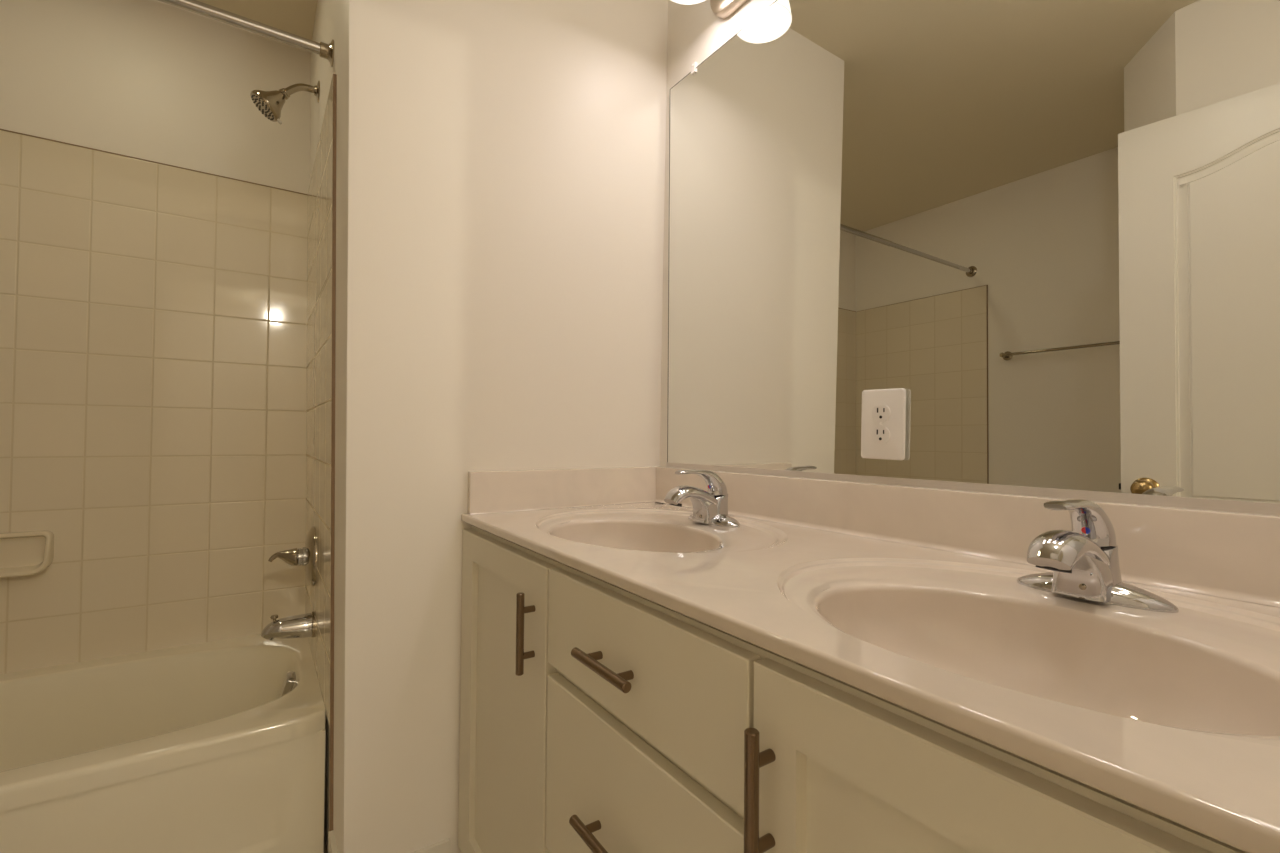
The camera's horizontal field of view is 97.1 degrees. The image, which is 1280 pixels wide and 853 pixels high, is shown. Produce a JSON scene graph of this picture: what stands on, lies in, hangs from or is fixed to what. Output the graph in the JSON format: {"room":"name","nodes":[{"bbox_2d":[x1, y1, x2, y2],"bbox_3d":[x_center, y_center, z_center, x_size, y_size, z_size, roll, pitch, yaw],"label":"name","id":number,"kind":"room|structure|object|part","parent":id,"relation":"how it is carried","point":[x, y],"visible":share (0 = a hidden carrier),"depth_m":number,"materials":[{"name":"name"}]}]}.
{"room":"bathroom","nodes":[
{"label":"bathroom","id":0,"kind":"room"},
{"bbox_2d":[0,0,309,193],"bbox_3d":[-1.554,-0.142,1.798,2.448,2.402,0.099,1,-1,-34],"label":"wall","id":1,"kind":"structure","parent":0,"point":[151,80],"depth_m":1.77,"materials":[{"name":"white paint"}]},
{"bbox_2d":[0,130,306,673],"bbox_3d":[-1.807,-0.069,1.560,1.584,1.518,0.011,1,-1,-34],"label":"tiled wall","id":2,"kind":"structure","parent":1,"relation":"attached to","point":[153,316],"depth_m":1.74,"materials":[{"name":"beige tile"}]},
{"bbox_2d":[0,530,53,577],"bbox_3d":[-1.741,0.353,1.555,0.171,0.115,0.068,1,-1,-34],"label":"soap dish","id":3,"kind":"object","parent":2,"relation":"attached to","point":[26,553],"visible":1,"depth_m":1.59,"materials":[{"name":"beige ceramic"}]},
{"bbox_2d":[0,129,307,194],"bbox_3d":[-1.590,-0.076,1.214,1.556,1.521,0.826,1,-1,-34],"label":"trim","id":4,"kind":"structure","parent":1,"relation":"attached to","point":[0,129],"depth_m":1.75,"materials":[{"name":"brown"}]},
{"bbox_2d":[197,0,317,39],"bbox_3d":[-0.866,-1.407,0.852,2.800,0.100,2.840,1,-1,-34],"label":"ceiling","id":5,"kind":"structure","parent":0,"point":[297,17],"depth_m":1.83,"materials":[{"name":"beige paint"}]},
{"bbox_2d":[323,835,326,852],"bbox_3d":[-0.902,1.095,0.828,2.800,0.100,2.780,1,-1,-34],"label":"floor","id":6,"kind":"structure","parent":0,"point":[324,847],"depth_m":1.42,"materials":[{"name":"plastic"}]},
{"bbox_2d":[0,634,325,852],"bbox_3d":[-1.609,0.864,1.230,1.556,0.366,0.733,1,-1,-34],"label":"bathtub","id":7,"kind":"object","parent":6,"relation":"on","point":[218,746],"visible":0.98,"depth_m":1.33,"materials":[{"name":"beige ceramic"}]},
{"bbox_3d":[-1.009,0.746,1.620,0.040,0.070,0.068,1,-1,-34],"label":"overflow plate","id":8,"kind":"part","parent":7,"relation":"part of","materials":[{"name":"silver metal"}]},
{"bbox_2d":[458,525,1245,852],"bbox_3d":[0.191,0.636,0.857,0.581,0.836,1.364,1,-1,-34],"label":"vanity cabinet","id":9,"kind":"object","parent":6,"relation":"on","point":[597,715],"visible":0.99,"depth_m":0.61,"materials":[{"name":"beige paint"}]},
{"bbox_3d":[-0.272,0.586,1.096,0.019,0.710,0.451,1,-1,-34],"label":"door","id":10,"kind":"part","parent":9,"relation":"part of","materials":[{"name":"beige paint"}]},
{"bbox_3d":[-0.191,0.342,0.939,0.031,0.133,0.013,1,-1,-34],"label":"handle","id":11,"kind":"part","parent":9,"relation":"part of","materials":[{"name":"brown metal"}]},
{"bbox_3d":[-0.046,0.534,0.720,0.031,0.013,0.133,1,-1,-34],"label":"handle","id":12,"kind":"part","parent":9,"relation":"part of","materials":[{"name":"brown metal"}]},
{"bbox_3d":[-0.045,0.308,0.724,0.031,0.013,0.133,1,-1,-34],"label":"handle","id":13,"kind":"part","parent":9,"relation":"part of","materials":[{"name":"brown metal"}]},
{"bbox_3d":[-0.017,0.528,0.720,0.019,0.270,0.444,1,-1,-34],"label":"drawer","id":14,"kind":"part","parent":9,"relation":"part of","materials":[{"name":"beige paint"}]},
{"bbox_3d":[-0.015,0.300,0.725,0.019,0.150,0.444,1,-1,-34],"label":"drawer","id":15,"kind":"part","parent":9,"relation":"part of","materials":[{"name":"beige paint"}]},
{"bbox_3d":[0.105,0.334,0.501,0.031,0.133,0.013,1,-1,-34],"label":"handle","id":16,"kind":"part","parent":9,"relation":"part of","materials":[{"name":"brown metal"}]},
{"bbox_2d":[461,466,1279,852],"bbox_3d":[0.215,0.215,0.860,0.554,0.231,1.400,1,-1,-34],"label":"countertop","id":17,"kind":"structure","parent":9,"relation":"on","point":[910,598],"depth_m":0.65,"materials":[{"name":"stone"}]},
{"bbox_2d":[536,509,787,552],"bbox_3d":[0.028,0.266,1.129,0.444,0.136,0.568,1,-1,-34],"label":"sink basin","id":18,"kind":"object","parent":17,"relation":"in","point":[590,530],"depth_m":1.21,"materials":[{"name":"beige ceramic"}]},
{"bbox_2d":[664,470,739,526],"bbox_3d":[0.123,0.149,1.219,0.158,0.116,0.141,1,-1,-8],"label":"sink faucet","id":19,"kind":"object","parent":17,"relation":"on","point":[710,507],"visible":1,"depth_m":1.19,"materials":[{"name":"silver metal"}]},
{"bbox_3d":[0.113,0.151,1.193,0.136,0.056,0.048,1,-1,-34],"label":"spout","id":20,"kind":"part","parent":19,"relation":"part of","materials":[{"name":"silver metal"}]},
{"bbox_3d":[0.133,0.121,1.206,0.133,0.060,0.042,1,-1,-34],"label":"lever handle","id":21,"kind":"part","parent":19,"relation":"part of","materials":[{"name":"silver metal"}]},
{"bbox_3d":[0.158,0.196,1.223,0.054,0.023,0.155,1,-1,-34],"label":"deck plate","id":22,"kind":"part","parent":19,"relation":"part of","materials":[{"name":"silver metal"}]},
{"bbox_2d":[777,558,1279,746],"bbox_3d":[0.404,0.258,0.574,0.444,0.136,0.568,1,-1,-34],"label":"sink basin","id":23,"kind":"object","parent":17,"relation":"in","point":[1206,673],"depth_m":0.61,"materials":[{"name":"beige ceramic"}]},
{"bbox_2d":[1017,499,1178,612],"bbox_3d":[0.498,0.141,0.666,0.158,0.116,0.141,1,-1,-8],"label":"sink faucet","id":24,"kind":"object","parent":17,"relation":"on","point":[1084,560],"visible":1,"depth_m":0.63,"materials":[{"name":"silver metal"}]},
{"bbox_3d":[0.487,0.143,0.639,0.136,0.056,0.048,1,-1,-34],"label":"spout","id":25,"kind":"part","parent":24,"relation":"part of","materials":[{"name":"silver metal"}]},
{"bbox_3d":[0.507,0.113,0.653,0.133,0.060,0.042,1,-1,-34],"label":"lever handle","id":26,"kind":"part","parent":24,"relation":"part of","materials":[{"name":"silver metal"}]},
{"bbox_3d":[0.533,0.188,0.669,0.054,0.023,0.155,1,-1,-34],"label":"deck plate","id":27,"kind":"part","parent":24,"relation":"part of","materials":[{"name":"silver metal"}]},
{"bbox_3d":[0.238,0.574,0.343,0.019,0.711,0.452,1,-1,-34],"label":"door","id":28,"kind":"part","parent":9,"relation":"part of","materials":[{"name":"beige paint"}]},
{"bbox_2d":[310,0,667,852],"bbox_3d":[-0.555,-0.135,1.784,0.808,2.402,1.045,1,-1,-34],"label":"wall","id":29,"kind":"structure","parent":0,"point":[500,164],"depth_m":1.28,"materials":[{"name":"white paint"}]},
{"bbox_2d":[157,0,333,66],"bbox_3d":[-1.400,-0.932,0.959,1.554,0.060,0.060,1,-1,-34],"label":"shower rod","id":30,"kind":"object","parent":29,"relation":"attached to","point":[324,50],"visible":1,"depth_m":1.30,"materials":[{"name":"silver metal"}]},
{"bbox_2d":[250,80,319,124],"bbox_3d":[-1.044,-0.967,1.667,0.172,0.160,0.087,1,-1,-34],"label":"showerhead","id":31,"kind":"object","parent":29,"relation":"attached to","point":[270,104],"visible":1,"depth_m":1.64,"materials":[{"name":"silver metal"}]},
{"bbox_3d":[-1.014,-0.998,1.688,0.100,0.058,0.020,1,-1,-34],"label":"arm","id":32,"kind":"part","parent":31,"relation":"part of","materials":[{"name":"silver metal"}]},
{"bbox_2d":[305,75,332,726],"bbox_3d":[-0.939,-0.061,1.650,0.027,1.518,0.810,1,-1,-34],"label":"tiled wall","id":33,"kind":"structure","parent":29,"relation":"attached to","point":[319,197],"depth_m":1.53,"materials":[{"name":"beige tile"}]},
{"bbox_2d":[261,611,314,639],"bbox_3d":[-1.016,0.579,1.634,0.131,0.081,0.074,1,-1,-34],"label":"tub spout","id":34,"kind":"object","parent":33,"relation":"attached to","point":[300,626],"visible":1,"depth_m":1.62,"materials":[{"name":"silver metal"}]},
{"bbox_3d":[-1.044,0.552,1.615,0.020,0.026,0.020,1,-1,-34],"label":"diverter knob","id":35,"kind":"part","parent":34,"relation":"part of","materials":[{"name":"silver metal"}]},
{"bbox_2d":[268,526,316,586],"bbox_3d":[-1.013,0.383,1.645,0.114,0.175,0.175,1,-1,-34],"label":"shower valve","id":36,"kind":"object","parent":33,"relation":"attached to","point":[306,556],"visible":0.99,"depth_m":1.63,"materials":[{"name":"silver metal"}]},
{"bbox_3d":[-1.030,0.380,1.633,0.073,0.051,0.051,1,-1,-34],"label":"lever","id":37,"kind":"part","parent":36,"relation":"part of","materials":[{"name":"silver metal"}]},
{"bbox_2d":[329,74,336,830],"bbox_3d":[-0.711,0.116,1.312,0.031,1.880,0.002,1,-1,-34],"label":"trim","id":38,"kind":"structure","parent":29,"relation":"attached to","point":[334,75],"depth_m":1.31,"materials":[{"name":"silver"}]},
{"bbox_2d":[328,830,450,852],"bbox_3d":[-0.569,0.992,1.280,0.225,0.130,0.182,1,-1,-34],"label":"baseboard","id":39,"kind":"structure","parent":29,"relation":"attached to","point":[443,846],"depth_m":1.26,"materials":[{"name":"white paint"}]},
{"bbox_2d":[659,0,775,466],"bbox_3d":[0.164,-0.134,1.531,0.100,2.402,2.840,1,-1,-34],"label":"wall","id":40,"kind":"structure","parent":0,"point":[695,32],"depth_m":1.55,"materials":[{"name":"white paint"}]},
{"bbox_2d":[671,0,704,4],"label":"vanity light","id":41,"kind":"object","parent":40,"relation":"attached to","point":[685,2],"depth_m":1.38,"materials":[{"name":"white glass"}]},
{"bbox_3d":[0.117,-1.094,1.317,0.144,0.116,0.144,1,-1,-34],"label":"lamp shade","id":42,"kind":"part","parent":41,"relation":"part of","materials":[{"name":"white glass"}]},
{"bbox_2d":[710,0,747,18],"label":"vanity light","id":43,"kind":"object","parent":40,"relation":"attached to","point":[723,9],"depth_m":1.37,"materials":[{"name":"silver metal"}]},
{"bbox_3d":[0.434,-1.062,1.045,0.030,0.108,0.900,1,-1,-34],"label":"plate","id":44,"kind":"part","parent":43,"relation":"part of","materials":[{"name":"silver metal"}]},
{"bbox_2d":[654,467,1279,606],"bbox_3d":[0.437,0.151,0.998,0.034,0.095,1.379,1,-1,-34],"label":"backsplash","id":45,"kind":"structure","parent":40,"relation":"attached to","point":[1230,555],"depth_m":0.83,"materials":[{"name":"stone"}]},
{"bbox_2d":[666,0,1279,515],"bbox_3d":[0.457,-0.429,1.008,0.012,1.066,1.349,1,-1,-34],"label":"mirror panel","id":46,"kind":"object","parent":40,"relation":"attached to","point":[1053,226],"visible":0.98,"depth_m":0.87,"materials":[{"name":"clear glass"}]},
{"bbox_2d":[861,388,905,459],"bbox_3d":[0.435,-0.004,1.014,0.014,0.126,0.085,1,0,-34],"label":"wall outlet","id":47,"kind":"object","parent":46,"relation":"attached to","point":[883,417],"visible":1,"depth_m":1.01,"materials":[{"name":"white plastic"}]},
{"bbox_2d":[872,427,889,442],"bbox_3d":[0.430,0.015,1.011,0.003,0.029,0.035,1,-1,-34],"label":"receptacle","id":48,"kind":"object","parent":47,"relation":"attached to","point":[879,434],"depth_m":1.01,"materials":[{"name":"white plastic"}]},
{"bbox_2d":[872,405,890,420],"bbox_3d":[0.431,-0.024,1.011,0.003,0.029,0.035,1,-1,-34],"label":"receptacle","id":49,"kind":"object","parent":47,"relation":"attached to","point":[879,412],"depth_m":1.01,"materials":[{"name":"white plastic"}]}
]}

